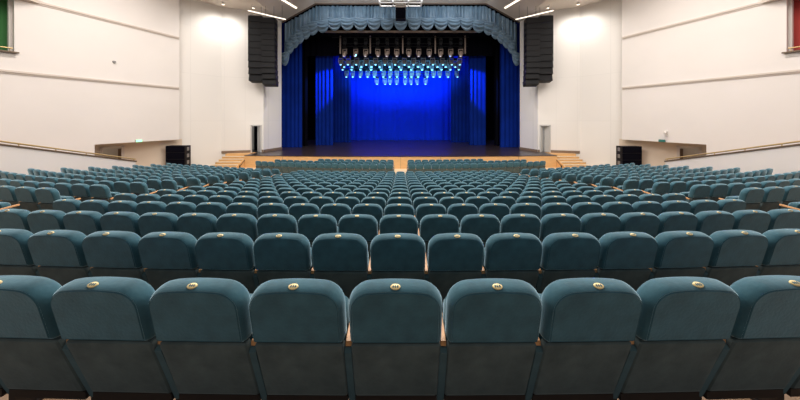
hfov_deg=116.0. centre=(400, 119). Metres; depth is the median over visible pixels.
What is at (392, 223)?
seat
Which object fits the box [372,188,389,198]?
seat
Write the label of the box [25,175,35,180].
seat
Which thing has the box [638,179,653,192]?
seat
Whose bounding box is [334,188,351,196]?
seat
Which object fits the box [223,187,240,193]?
seat
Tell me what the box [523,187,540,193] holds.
seat
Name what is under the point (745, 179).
seat
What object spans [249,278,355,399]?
seat
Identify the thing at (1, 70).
trim
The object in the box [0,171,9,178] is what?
seat
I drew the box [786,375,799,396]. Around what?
seat
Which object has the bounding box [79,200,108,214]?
seat
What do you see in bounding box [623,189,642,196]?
seat
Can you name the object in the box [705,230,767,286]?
seat
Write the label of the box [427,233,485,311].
seat
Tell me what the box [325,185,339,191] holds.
seat
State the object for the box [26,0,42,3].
trim
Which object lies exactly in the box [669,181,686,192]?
seat
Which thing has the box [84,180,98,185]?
seat
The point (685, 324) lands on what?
seat
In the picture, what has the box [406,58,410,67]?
stage light
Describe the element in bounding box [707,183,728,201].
seat
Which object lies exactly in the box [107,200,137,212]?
seat
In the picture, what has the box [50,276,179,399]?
seat
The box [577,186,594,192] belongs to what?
seat
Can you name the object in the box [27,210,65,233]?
seat
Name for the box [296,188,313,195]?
seat
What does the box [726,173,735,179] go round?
seat
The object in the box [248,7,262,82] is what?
array
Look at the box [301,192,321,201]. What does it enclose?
seat
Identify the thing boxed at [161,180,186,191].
seat
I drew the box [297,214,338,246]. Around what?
seat
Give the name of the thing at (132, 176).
seat
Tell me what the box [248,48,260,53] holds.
grille
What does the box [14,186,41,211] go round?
seat
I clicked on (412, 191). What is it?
seat
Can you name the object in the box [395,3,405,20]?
loudspeaker
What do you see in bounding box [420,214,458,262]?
seat
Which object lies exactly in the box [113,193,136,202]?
seat
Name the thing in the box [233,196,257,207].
seat
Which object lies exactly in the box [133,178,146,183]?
seat
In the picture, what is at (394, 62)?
stage light
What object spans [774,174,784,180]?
seat
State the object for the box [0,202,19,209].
seat
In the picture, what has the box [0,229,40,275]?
seat
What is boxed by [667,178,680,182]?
seat
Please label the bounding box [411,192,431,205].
seat
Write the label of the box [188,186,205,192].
seat
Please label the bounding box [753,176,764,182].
seat
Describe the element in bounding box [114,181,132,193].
seat
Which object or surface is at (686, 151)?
wall
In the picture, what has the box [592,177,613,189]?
seat
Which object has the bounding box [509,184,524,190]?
seat
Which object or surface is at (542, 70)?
grille
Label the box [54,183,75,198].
seat
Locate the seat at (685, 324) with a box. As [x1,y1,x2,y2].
[618,276,740,399]
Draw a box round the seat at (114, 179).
[107,177,119,182]
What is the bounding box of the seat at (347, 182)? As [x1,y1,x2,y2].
[340,180,351,184]
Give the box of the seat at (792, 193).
[778,185,799,208]
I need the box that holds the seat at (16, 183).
[10,180,24,187]
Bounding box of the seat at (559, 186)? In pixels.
[557,183,571,188]
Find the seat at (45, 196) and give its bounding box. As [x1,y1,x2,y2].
[35,187,80,209]
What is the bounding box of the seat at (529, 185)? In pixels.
[525,184,540,189]
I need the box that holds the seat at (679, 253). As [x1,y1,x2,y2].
[652,231,713,278]
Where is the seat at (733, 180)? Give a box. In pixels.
[729,178,742,182]
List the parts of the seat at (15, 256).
backrest, panel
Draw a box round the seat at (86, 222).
[63,211,101,235]
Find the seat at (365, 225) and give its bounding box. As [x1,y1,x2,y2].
[338,214,378,258]
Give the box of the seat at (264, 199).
[258,196,282,206]
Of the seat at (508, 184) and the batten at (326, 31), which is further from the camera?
the batten at (326, 31)
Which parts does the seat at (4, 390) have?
rail, armrest post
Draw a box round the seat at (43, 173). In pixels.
[40,170,48,176]
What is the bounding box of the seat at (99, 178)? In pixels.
[95,176,106,180]
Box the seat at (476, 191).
[467,188,484,195]
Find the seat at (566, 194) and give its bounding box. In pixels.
[562,190,582,198]
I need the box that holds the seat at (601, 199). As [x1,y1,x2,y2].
[591,195,615,205]
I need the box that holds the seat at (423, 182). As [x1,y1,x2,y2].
[421,180,433,185]
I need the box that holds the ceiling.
[198,0,602,21]
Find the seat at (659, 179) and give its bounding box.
[653,178,667,183]
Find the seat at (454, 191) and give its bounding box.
[448,188,465,196]
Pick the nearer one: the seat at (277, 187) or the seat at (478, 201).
the seat at (478, 201)
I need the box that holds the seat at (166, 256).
[138,232,201,290]
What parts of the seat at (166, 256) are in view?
backrest, panel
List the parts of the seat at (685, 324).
rail, panel, backrest, armrest post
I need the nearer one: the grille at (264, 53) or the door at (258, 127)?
the grille at (264, 53)
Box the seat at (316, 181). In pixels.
[313,180,324,184]
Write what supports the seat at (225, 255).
on the floor at (6, 396)
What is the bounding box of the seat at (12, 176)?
[8,172,16,179]
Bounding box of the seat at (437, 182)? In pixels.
[435,180,446,184]
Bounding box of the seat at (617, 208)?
[602,202,632,216]
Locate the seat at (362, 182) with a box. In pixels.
[353,180,365,184]
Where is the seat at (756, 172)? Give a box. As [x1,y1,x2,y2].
[752,170,759,176]
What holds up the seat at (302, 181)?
on the floor at (6, 396)
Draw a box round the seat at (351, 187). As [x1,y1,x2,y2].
[342,185,356,191]
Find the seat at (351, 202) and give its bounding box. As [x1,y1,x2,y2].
[335,197,359,213]
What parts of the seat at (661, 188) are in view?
backrest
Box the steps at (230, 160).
[212,152,256,167]
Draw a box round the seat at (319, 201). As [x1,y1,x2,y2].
[309,196,333,213]
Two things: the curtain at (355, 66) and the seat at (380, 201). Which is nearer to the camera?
the seat at (380, 201)
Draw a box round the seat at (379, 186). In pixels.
[375,185,390,193]
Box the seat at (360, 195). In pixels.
[345,192,365,203]
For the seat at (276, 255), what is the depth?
2.34 m
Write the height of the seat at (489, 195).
1.024 m
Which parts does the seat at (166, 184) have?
backrest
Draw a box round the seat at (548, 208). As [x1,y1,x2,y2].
[540,203,571,220]
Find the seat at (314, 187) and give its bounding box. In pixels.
[308,185,323,191]
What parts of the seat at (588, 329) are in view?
rail, panel, backrest, armrest post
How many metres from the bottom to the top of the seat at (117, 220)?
1.024 m
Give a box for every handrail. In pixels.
[0,140,136,161]
[664,140,799,161]
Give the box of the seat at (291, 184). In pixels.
[289,182,302,187]
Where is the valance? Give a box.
[282,5,519,65]
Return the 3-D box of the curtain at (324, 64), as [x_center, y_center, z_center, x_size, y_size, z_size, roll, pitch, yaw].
[-9.210,-4.200,30.012,2.040,14.440,0.210,0,0,0]
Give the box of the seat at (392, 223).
[379,214,419,235]
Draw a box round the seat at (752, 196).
[719,187,764,209]
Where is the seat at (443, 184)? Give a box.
[439,182,451,187]
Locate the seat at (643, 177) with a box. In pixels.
[640,176,651,179]
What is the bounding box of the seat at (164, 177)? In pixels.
[160,176,172,181]
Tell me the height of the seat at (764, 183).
1.020 m
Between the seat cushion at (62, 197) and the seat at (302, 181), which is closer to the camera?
the seat cushion at (62, 197)
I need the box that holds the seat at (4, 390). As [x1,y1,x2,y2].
[0,378,43,399]
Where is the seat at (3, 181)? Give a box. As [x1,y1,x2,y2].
[0,178,11,185]
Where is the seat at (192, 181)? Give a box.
[187,177,208,187]
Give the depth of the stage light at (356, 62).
29.88 m
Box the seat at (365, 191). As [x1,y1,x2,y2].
[353,188,370,196]
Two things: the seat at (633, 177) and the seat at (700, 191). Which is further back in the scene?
the seat at (633, 177)
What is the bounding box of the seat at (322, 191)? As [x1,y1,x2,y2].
[315,188,332,195]
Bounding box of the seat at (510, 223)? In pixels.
[499,214,540,238]
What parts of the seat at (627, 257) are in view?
panel, backrest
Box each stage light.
[338,56,342,65]
[342,47,346,56]
[342,58,345,67]
[345,69,348,77]
[346,56,350,65]
[353,47,357,56]
[354,56,358,65]
[359,58,363,67]
[363,47,367,56]
[364,56,368,65]
[366,69,369,77]
[369,58,373,67]
[373,56,377,65]
[373,69,376,77]
[375,47,379,56]
[378,58,382,67]
[382,69,385,77]
[383,56,387,65]
[385,47,389,56]
[388,58,391,67]
[392,56,396,65]
[394,47,398,56]
[395,69,398,77]
[397,58,401,67]
[402,56,406,65]
[403,69,406,77]
[406,47,410,56]
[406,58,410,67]
[411,56,415,65]
[415,58,419,67]
[416,47,420,56]
[416,69,419,77]
[421,56,425,65]
[425,58,429,67]
[425,69,428,77]
[427,47,431,56]
[430,56,434,65]
[435,58,438,67]
[438,47,442,56]
[440,56,444,65]
[444,58,447,67]
[448,47,452,56]
[449,56,453,65]
[452,58,456,67]
[454,69,458,77]
[457,56,461,65]
[458,47,462,56]
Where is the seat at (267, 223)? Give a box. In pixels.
[257,214,297,236]
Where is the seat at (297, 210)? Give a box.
[289,203,319,222]
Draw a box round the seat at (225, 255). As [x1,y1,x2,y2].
[195,232,259,293]
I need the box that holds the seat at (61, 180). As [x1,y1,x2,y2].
[57,178,70,183]
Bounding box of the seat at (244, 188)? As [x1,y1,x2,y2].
[241,187,258,194]
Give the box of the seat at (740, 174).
[735,172,744,177]
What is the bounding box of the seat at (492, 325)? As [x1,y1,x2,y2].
[443,278,542,399]
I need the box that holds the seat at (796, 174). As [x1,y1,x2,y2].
[791,171,799,178]
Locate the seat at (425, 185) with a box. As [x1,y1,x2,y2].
[423,183,436,188]
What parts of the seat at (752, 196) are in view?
backrest, panel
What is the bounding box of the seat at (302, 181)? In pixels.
[299,179,311,183]
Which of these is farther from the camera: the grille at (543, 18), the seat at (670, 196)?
the grille at (543, 18)
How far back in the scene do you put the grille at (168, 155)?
19.35 m
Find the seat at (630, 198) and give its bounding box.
[615,194,639,204]
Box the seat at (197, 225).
[177,213,217,239]
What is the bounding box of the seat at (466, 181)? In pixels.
[462,180,473,184]
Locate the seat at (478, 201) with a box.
[465,196,489,212]
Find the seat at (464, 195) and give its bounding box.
[455,192,475,202]
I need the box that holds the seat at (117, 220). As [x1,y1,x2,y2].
[100,211,141,237]
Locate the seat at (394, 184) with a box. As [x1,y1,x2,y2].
[393,183,406,185]
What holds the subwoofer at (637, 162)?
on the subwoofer
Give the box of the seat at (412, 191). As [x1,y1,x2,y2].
[410,188,427,198]
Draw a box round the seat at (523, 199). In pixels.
[516,196,540,207]
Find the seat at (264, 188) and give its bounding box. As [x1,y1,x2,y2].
[259,187,276,192]
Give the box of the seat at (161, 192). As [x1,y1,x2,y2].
[156,189,175,196]
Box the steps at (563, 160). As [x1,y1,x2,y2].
[544,152,588,167]
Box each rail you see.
[0,46,18,53]
[781,46,799,53]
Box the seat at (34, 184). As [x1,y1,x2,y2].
[24,181,39,188]
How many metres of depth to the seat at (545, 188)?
7.25 m
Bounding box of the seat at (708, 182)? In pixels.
[701,180,715,185]
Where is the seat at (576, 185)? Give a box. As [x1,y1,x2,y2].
[572,183,587,188]
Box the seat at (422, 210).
[416,203,445,232]
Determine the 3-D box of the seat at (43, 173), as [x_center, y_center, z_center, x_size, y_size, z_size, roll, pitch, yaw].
[-14.404,2.560,10.338,0.577,1.020,0.509,0,0,19]
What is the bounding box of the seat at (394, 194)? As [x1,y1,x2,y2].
[389,192,409,197]
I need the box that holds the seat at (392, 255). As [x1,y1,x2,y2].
[370,233,428,281]
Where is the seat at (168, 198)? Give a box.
[160,194,183,204]
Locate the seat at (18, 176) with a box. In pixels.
[16,174,25,181]
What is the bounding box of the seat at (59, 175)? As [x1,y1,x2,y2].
[56,172,64,177]
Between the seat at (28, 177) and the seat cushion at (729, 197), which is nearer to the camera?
the seat cushion at (729, 197)
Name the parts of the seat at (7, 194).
backrest, panel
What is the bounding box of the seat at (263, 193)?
[258,191,279,198]
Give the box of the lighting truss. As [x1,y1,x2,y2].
[379,0,421,6]
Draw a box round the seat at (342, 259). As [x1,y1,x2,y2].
[312,233,371,298]
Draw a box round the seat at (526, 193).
[520,191,540,198]
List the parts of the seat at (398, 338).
backrest, panel, rail, armrest post, armrest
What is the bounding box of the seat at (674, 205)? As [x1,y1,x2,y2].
[661,200,690,212]
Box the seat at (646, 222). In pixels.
[619,212,659,237]
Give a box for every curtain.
[0,0,7,49]
[282,22,301,146]
[285,5,515,35]
[308,35,493,55]
[316,56,332,144]
[333,56,350,141]
[351,56,450,70]
[351,71,450,139]
[451,56,468,141]
[469,56,485,144]
[500,22,519,146]
[793,0,799,49]
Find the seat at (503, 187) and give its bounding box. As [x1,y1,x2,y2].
[493,185,507,190]
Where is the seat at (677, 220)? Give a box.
[657,211,697,234]
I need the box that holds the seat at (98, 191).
[89,184,118,202]
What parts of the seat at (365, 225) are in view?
backrest, panel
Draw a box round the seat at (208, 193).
[196,190,216,198]
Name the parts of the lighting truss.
rail, rail, rail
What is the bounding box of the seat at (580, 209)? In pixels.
[572,202,602,218]
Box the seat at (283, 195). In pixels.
[280,191,300,200]
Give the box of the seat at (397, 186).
[392,185,407,189]
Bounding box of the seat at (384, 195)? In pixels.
[367,192,387,205]
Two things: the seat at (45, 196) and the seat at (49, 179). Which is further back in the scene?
the seat at (49, 179)
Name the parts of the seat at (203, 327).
backrest, panel, rail, armrest post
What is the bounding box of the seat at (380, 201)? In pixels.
[361,197,385,215]
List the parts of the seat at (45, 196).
panel, backrest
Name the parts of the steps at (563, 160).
panel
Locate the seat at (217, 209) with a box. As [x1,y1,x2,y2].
[196,202,226,218]
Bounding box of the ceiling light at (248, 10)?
[248,10,285,19]
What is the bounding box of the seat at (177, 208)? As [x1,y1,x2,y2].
[166,202,195,217]
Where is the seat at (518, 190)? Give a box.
[504,188,522,194]
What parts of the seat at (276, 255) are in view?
backrest, panel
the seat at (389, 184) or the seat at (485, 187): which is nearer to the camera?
the seat at (485, 187)
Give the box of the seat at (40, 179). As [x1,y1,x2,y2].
[35,176,46,182]
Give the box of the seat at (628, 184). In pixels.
[613,180,638,190]
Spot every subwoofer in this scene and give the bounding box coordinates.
[166,145,190,152]
[166,152,190,158]
[166,158,190,164]
[616,146,641,152]
[616,152,641,159]
[616,159,641,165]
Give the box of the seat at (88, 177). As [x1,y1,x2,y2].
[84,175,94,179]
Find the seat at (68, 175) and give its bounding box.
[64,173,73,179]
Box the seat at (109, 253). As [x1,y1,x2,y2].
[82,231,148,283]
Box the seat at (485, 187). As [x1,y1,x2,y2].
[476,185,491,191]
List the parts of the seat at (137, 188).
backrest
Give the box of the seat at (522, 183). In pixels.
[512,182,525,186]
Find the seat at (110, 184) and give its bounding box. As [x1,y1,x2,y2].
[98,180,119,192]
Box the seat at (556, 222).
[539,213,580,242]
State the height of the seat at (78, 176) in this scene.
1.020 m
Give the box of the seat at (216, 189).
[205,186,222,192]
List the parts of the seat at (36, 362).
backrest, panel, rail, armrest post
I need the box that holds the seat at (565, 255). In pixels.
[539,232,600,293]
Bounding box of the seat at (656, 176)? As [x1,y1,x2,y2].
[652,175,663,180]
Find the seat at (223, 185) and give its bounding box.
[213,183,227,188]
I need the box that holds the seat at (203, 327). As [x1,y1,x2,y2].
[149,278,266,399]
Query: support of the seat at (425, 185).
on the floor at (6, 396)
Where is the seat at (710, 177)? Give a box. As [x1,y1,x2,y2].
[705,175,715,180]
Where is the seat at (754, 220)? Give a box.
[732,210,770,233]
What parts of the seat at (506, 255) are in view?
panel, backrest, armrest post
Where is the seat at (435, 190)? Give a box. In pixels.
[429,188,446,196]
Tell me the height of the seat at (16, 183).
1.020 m
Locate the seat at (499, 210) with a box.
[478,203,509,224]
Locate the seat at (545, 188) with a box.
[541,187,558,193]
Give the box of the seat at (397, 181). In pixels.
[394,180,406,183]
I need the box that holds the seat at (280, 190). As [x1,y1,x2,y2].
[277,188,295,194]
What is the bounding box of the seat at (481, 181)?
[476,180,487,184]
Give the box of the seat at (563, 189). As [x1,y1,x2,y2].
[559,187,576,193]
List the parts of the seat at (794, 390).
rail, panel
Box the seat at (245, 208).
[226,203,257,219]
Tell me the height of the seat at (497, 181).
1.020 m
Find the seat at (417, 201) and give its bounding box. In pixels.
[413,197,437,216]
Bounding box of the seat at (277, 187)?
[275,184,290,190]
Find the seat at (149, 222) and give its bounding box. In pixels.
[138,212,177,236]
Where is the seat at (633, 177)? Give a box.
[627,176,639,180]
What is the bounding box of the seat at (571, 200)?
[566,195,590,206]
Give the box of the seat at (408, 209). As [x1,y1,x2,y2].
[384,204,414,216]
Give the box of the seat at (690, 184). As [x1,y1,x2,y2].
[685,180,701,191]
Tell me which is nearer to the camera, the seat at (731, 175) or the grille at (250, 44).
the seat at (731, 175)
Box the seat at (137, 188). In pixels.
[130,182,156,195]
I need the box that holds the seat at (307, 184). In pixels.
[303,182,316,186]
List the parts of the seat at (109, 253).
backrest, panel, armrest post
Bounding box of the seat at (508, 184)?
[498,182,511,187]
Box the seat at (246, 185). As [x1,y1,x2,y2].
[243,184,258,189]
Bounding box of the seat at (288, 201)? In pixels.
[283,196,308,209]
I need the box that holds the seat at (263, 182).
[260,181,273,184]
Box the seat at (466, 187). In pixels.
[460,185,474,191]
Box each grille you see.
[166,146,183,151]
[166,153,183,158]
[166,160,183,164]
[248,15,261,21]
[248,22,260,27]
[248,29,260,34]
[248,35,260,40]
[248,42,260,47]
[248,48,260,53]
[248,55,261,60]
[248,61,261,66]
[248,68,261,73]
[249,75,261,79]
[262,18,273,22]
[262,23,273,27]
[262,29,273,33]
[262,34,273,38]
[262,40,273,44]
[262,46,273,50]
[262,51,273,55]
[262,57,273,61]
[262,62,274,66]
[262,68,274,72]
[262,74,274,77]
[263,79,274,83]
[396,8,404,17]
[526,74,538,77]
[526,79,538,83]
[527,17,539,22]
[527,23,539,27]
[527,29,539,33]
[527,34,539,39]
[527,40,539,44]
[527,45,539,50]
[527,51,539,55]
[527,57,539,61]
[527,62,539,66]
[527,68,538,72]
[539,55,552,60]
[539,68,552,73]
[539,75,552,79]
[540,15,552,21]
[540,22,552,27]
[540,29,552,34]
[540,35,552,40]
[540,42,552,47]
[540,48,552,53]
[540,61,552,66]
[623,147,641,152]
[623,154,641,159]
[623,160,641,165]
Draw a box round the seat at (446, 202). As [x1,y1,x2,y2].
[439,197,463,213]
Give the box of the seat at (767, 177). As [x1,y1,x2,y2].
[764,175,774,180]
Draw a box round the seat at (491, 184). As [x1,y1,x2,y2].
[483,182,496,187]
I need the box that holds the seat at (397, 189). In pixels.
[391,188,408,193]
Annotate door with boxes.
[257,126,259,151]
[541,126,543,151]
[544,126,548,151]
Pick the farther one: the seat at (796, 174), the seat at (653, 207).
the seat at (796, 174)
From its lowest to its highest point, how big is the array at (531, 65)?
7.160 m
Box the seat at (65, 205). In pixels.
[52,199,80,213]
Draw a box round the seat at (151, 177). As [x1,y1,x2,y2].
[148,176,160,180]
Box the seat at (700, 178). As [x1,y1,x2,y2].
[693,176,704,180]
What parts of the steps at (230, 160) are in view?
panel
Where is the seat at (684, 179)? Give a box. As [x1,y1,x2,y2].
[681,177,692,181]
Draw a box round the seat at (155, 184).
[147,179,161,190]
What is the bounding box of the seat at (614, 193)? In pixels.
[603,190,623,196]
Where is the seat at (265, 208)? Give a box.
[257,203,288,218]
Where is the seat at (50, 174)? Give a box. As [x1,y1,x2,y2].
[47,171,56,176]
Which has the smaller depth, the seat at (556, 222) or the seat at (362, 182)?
the seat at (556, 222)
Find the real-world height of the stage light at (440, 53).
1.185 m
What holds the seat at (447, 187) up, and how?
on the floor at (6, 396)
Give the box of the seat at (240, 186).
[228,183,243,188]
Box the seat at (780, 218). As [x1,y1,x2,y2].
[767,209,799,230]
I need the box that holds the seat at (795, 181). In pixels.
[788,178,799,185]
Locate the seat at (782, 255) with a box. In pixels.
[758,229,799,275]
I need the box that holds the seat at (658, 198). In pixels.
[639,194,662,203]
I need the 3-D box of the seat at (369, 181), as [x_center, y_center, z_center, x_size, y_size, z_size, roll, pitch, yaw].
[-1.099,2.920,10.213,0.577,1.020,0.509,0,0,1]
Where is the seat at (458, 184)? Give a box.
[454,182,466,187]
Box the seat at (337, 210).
[320,203,350,225]
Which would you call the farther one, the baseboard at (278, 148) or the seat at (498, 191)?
the baseboard at (278, 148)
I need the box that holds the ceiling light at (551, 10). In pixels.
[516,10,553,19]
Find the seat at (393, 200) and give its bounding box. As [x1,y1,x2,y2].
[387,197,411,204]
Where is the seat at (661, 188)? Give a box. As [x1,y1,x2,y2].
[642,182,669,195]
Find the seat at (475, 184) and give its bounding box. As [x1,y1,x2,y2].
[468,182,481,187]
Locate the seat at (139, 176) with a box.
[137,175,147,179]
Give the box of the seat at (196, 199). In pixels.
[183,195,207,205]
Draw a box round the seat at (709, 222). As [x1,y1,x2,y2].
[695,211,734,235]
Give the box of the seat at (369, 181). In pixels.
[367,180,378,185]
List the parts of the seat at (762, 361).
rail, panel, backrest, armrest post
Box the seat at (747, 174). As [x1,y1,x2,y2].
[744,171,752,176]
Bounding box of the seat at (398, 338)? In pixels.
[349,278,446,399]
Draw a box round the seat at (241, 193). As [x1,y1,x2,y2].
[237,191,258,199]
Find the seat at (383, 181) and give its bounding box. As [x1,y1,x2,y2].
[380,180,392,187]
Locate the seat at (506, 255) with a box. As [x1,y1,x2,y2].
[483,233,542,293]
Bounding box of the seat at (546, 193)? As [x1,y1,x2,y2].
[541,191,561,199]
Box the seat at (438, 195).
[433,192,453,203]
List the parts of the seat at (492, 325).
rail, panel, backrest, armrest post, armrest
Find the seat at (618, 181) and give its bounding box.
[612,177,626,189]
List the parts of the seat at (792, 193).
panel, backrest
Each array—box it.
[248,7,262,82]
[261,6,278,86]
[523,6,539,86]
[538,15,553,82]
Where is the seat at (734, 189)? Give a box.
[724,183,745,197]
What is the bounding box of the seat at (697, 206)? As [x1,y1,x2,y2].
[690,200,718,214]
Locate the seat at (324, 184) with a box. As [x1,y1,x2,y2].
[318,182,331,187]
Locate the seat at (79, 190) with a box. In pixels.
[71,183,93,201]
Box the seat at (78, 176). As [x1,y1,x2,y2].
[74,174,84,179]
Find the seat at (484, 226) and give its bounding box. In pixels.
[459,214,499,247]
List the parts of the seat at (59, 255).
backrest, panel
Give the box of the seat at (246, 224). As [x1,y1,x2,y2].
[216,213,257,242]
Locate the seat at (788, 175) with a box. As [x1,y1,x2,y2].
[783,172,792,179]
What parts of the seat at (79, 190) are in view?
backrest, panel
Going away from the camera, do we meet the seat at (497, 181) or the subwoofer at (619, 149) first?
the seat at (497, 181)
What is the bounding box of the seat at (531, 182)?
[526,181,540,185]
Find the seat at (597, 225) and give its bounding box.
[580,213,620,240]
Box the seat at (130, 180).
[119,178,132,182]
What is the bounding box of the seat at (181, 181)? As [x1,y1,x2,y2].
[173,177,187,189]
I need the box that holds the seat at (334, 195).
[324,192,343,202]
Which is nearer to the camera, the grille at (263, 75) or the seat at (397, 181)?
the seat at (397, 181)
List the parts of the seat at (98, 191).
backrest, panel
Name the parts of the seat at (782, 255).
panel, backrest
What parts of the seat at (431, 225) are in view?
panel, backrest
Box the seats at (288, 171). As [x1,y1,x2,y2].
[27,159,772,186]
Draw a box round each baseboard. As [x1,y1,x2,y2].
[221,147,281,153]
[519,147,579,153]
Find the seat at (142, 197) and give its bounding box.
[136,194,159,203]
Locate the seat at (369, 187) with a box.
[359,185,373,191]
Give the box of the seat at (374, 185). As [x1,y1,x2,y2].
[363,183,376,188]
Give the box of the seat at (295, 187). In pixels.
[292,185,307,190]
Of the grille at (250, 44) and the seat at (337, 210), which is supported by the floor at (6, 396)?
the seat at (337, 210)
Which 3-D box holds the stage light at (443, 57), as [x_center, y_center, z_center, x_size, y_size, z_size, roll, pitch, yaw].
[4.965,-7.106,29.963,0.544,1.185,0.578,0,0,-21]
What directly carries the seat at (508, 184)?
on the floor at (6, 396)
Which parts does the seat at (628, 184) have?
backrest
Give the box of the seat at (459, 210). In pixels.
[447,203,477,226]
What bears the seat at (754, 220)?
on the floor at (6, 396)
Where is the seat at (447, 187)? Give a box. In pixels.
[443,185,457,191]
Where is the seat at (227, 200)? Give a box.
[208,195,232,206]
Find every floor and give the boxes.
[0,169,799,399]
[244,140,556,156]
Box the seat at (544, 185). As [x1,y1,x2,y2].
[541,184,556,189]
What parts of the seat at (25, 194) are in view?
backrest, panel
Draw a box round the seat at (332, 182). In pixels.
[326,180,337,184]
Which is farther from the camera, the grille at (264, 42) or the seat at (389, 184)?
the grille at (264, 42)
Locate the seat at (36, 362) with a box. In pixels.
[0,275,92,399]
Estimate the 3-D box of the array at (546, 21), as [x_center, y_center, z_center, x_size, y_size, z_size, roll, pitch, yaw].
[12.966,-6.792,22.632,1.230,6.796,0.913,0,0,6]
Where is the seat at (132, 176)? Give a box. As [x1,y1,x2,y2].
[126,174,136,179]
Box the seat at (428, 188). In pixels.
[426,185,440,191]
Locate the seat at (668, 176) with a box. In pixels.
[664,174,674,178]
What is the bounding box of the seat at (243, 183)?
[232,181,245,185]
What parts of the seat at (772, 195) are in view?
panel, backrest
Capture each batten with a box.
[325,31,476,32]
[338,35,467,53]
[344,58,465,60]
[344,66,460,68]
[370,59,432,75]
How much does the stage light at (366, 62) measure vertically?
1.185 m
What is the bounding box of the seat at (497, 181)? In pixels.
[489,179,500,184]
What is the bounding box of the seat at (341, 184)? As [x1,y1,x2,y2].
[333,182,346,187]
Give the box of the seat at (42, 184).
[38,182,54,187]
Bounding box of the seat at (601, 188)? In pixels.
[594,186,611,191]
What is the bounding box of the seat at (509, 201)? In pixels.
[491,196,515,208]
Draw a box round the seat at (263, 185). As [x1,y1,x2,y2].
[259,184,274,189]
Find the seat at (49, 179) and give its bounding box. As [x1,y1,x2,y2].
[46,177,58,183]
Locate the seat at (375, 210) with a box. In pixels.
[352,203,382,232]
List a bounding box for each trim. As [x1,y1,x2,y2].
[0,69,178,89]
[21,0,178,38]
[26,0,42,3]
[100,146,123,158]
[251,125,261,152]
[282,3,519,22]
[540,125,550,152]
[622,0,779,38]
[622,69,799,89]
[677,146,701,158]
[758,0,774,3]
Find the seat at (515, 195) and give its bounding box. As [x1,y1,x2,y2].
[499,191,519,200]
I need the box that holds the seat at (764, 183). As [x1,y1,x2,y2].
[760,181,775,188]
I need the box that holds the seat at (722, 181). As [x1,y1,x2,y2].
[716,179,729,184]
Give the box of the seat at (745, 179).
[741,177,754,183]
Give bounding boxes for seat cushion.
[0,202,10,208]
[61,196,73,198]
[140,188,155,193]
[344,295,348,344]
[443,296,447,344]
[644,188,659,193]
[680,192,688,197]
[725,196,738,198]
[788,202,799,208]
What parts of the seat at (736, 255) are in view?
panel, backrest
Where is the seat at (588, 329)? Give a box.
[531,278,641,399]
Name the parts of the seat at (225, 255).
backrest, panel, armrest post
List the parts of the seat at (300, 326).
backrest, panel, rail, armrest, armrest post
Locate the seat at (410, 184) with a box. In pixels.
[408,183,421,190]
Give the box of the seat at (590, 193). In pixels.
[583,190,603,197]
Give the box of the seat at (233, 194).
[216,190,236,198]
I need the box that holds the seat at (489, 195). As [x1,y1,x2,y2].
[477,192,497,202]
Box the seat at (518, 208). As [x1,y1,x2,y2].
[510,203,540,219]
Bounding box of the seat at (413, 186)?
[409,185,424,194]
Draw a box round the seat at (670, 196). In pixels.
[662,193,685,201]
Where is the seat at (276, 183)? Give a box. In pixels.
[274,182,287,186]
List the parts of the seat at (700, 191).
panel, backrest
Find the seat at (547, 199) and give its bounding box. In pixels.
[541,196,566,206]
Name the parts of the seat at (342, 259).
backrest, panel, armrest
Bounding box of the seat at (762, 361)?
[703,275,799,399]
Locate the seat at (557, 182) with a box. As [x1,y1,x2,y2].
[555,181,568,185]
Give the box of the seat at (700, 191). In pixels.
[680,184,710,202]
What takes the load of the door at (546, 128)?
in the wall at (582, 104)
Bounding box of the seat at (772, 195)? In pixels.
[759,186,784,211]
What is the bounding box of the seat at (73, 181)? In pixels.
[70,179,84,184]
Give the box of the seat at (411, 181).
[407,180,419,186]
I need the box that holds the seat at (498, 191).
[486,188,503,195]
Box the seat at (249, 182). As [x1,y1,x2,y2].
[246,181,259,186]
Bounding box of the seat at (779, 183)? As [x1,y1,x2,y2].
[774,180,789,187]
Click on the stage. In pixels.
(399, 162)
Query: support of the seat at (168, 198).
on the floor at (6, 396)
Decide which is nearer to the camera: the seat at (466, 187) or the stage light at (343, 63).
the seat at (466, 187)
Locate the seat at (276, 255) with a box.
[253,233,314,284]
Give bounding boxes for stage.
[244,156,556,168]
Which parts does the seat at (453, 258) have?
backrest, panel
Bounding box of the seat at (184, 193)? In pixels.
[176,190,195,197]
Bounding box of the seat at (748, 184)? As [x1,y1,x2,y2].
[745,182,761,187]
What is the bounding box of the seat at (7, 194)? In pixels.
[0,185,21,208]
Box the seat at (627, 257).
[597,232,657,290]
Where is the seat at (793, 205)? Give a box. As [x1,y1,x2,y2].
[779,202,799,210]
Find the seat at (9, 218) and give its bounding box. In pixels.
[0,209,30,231]
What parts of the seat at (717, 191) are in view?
panel, backrest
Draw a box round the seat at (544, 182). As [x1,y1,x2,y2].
[541,181,554,185]
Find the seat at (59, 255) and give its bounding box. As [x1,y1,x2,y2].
[27,230,92,285]
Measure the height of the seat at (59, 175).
1.020 m
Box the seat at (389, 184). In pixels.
[378,183,391,190]
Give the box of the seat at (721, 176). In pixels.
[716,174,726,179]
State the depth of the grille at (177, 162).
19.35 m
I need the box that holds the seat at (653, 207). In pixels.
[632,201,661,216]
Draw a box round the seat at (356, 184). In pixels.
[348,182,361,187]
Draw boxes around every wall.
[0,0,178,154]
[0,145,135,174]
[95,139,181,166]
[103,147,120,157]
[179,0,281,165]
[254,126,256,149]
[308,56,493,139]
[520,0,621,165]
[619,139,705,165]
[622,0,799,154]
[665,145,799,174]
[680,147,697,157]
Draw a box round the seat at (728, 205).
[717,199,745,213]
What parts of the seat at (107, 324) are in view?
backrest, panel, rail, armrest post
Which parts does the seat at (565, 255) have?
panel, backrest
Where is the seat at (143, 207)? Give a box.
[136,201,166,215]
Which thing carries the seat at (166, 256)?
on the floor at (6, 396)
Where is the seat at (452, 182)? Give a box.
[448,180,460,184]

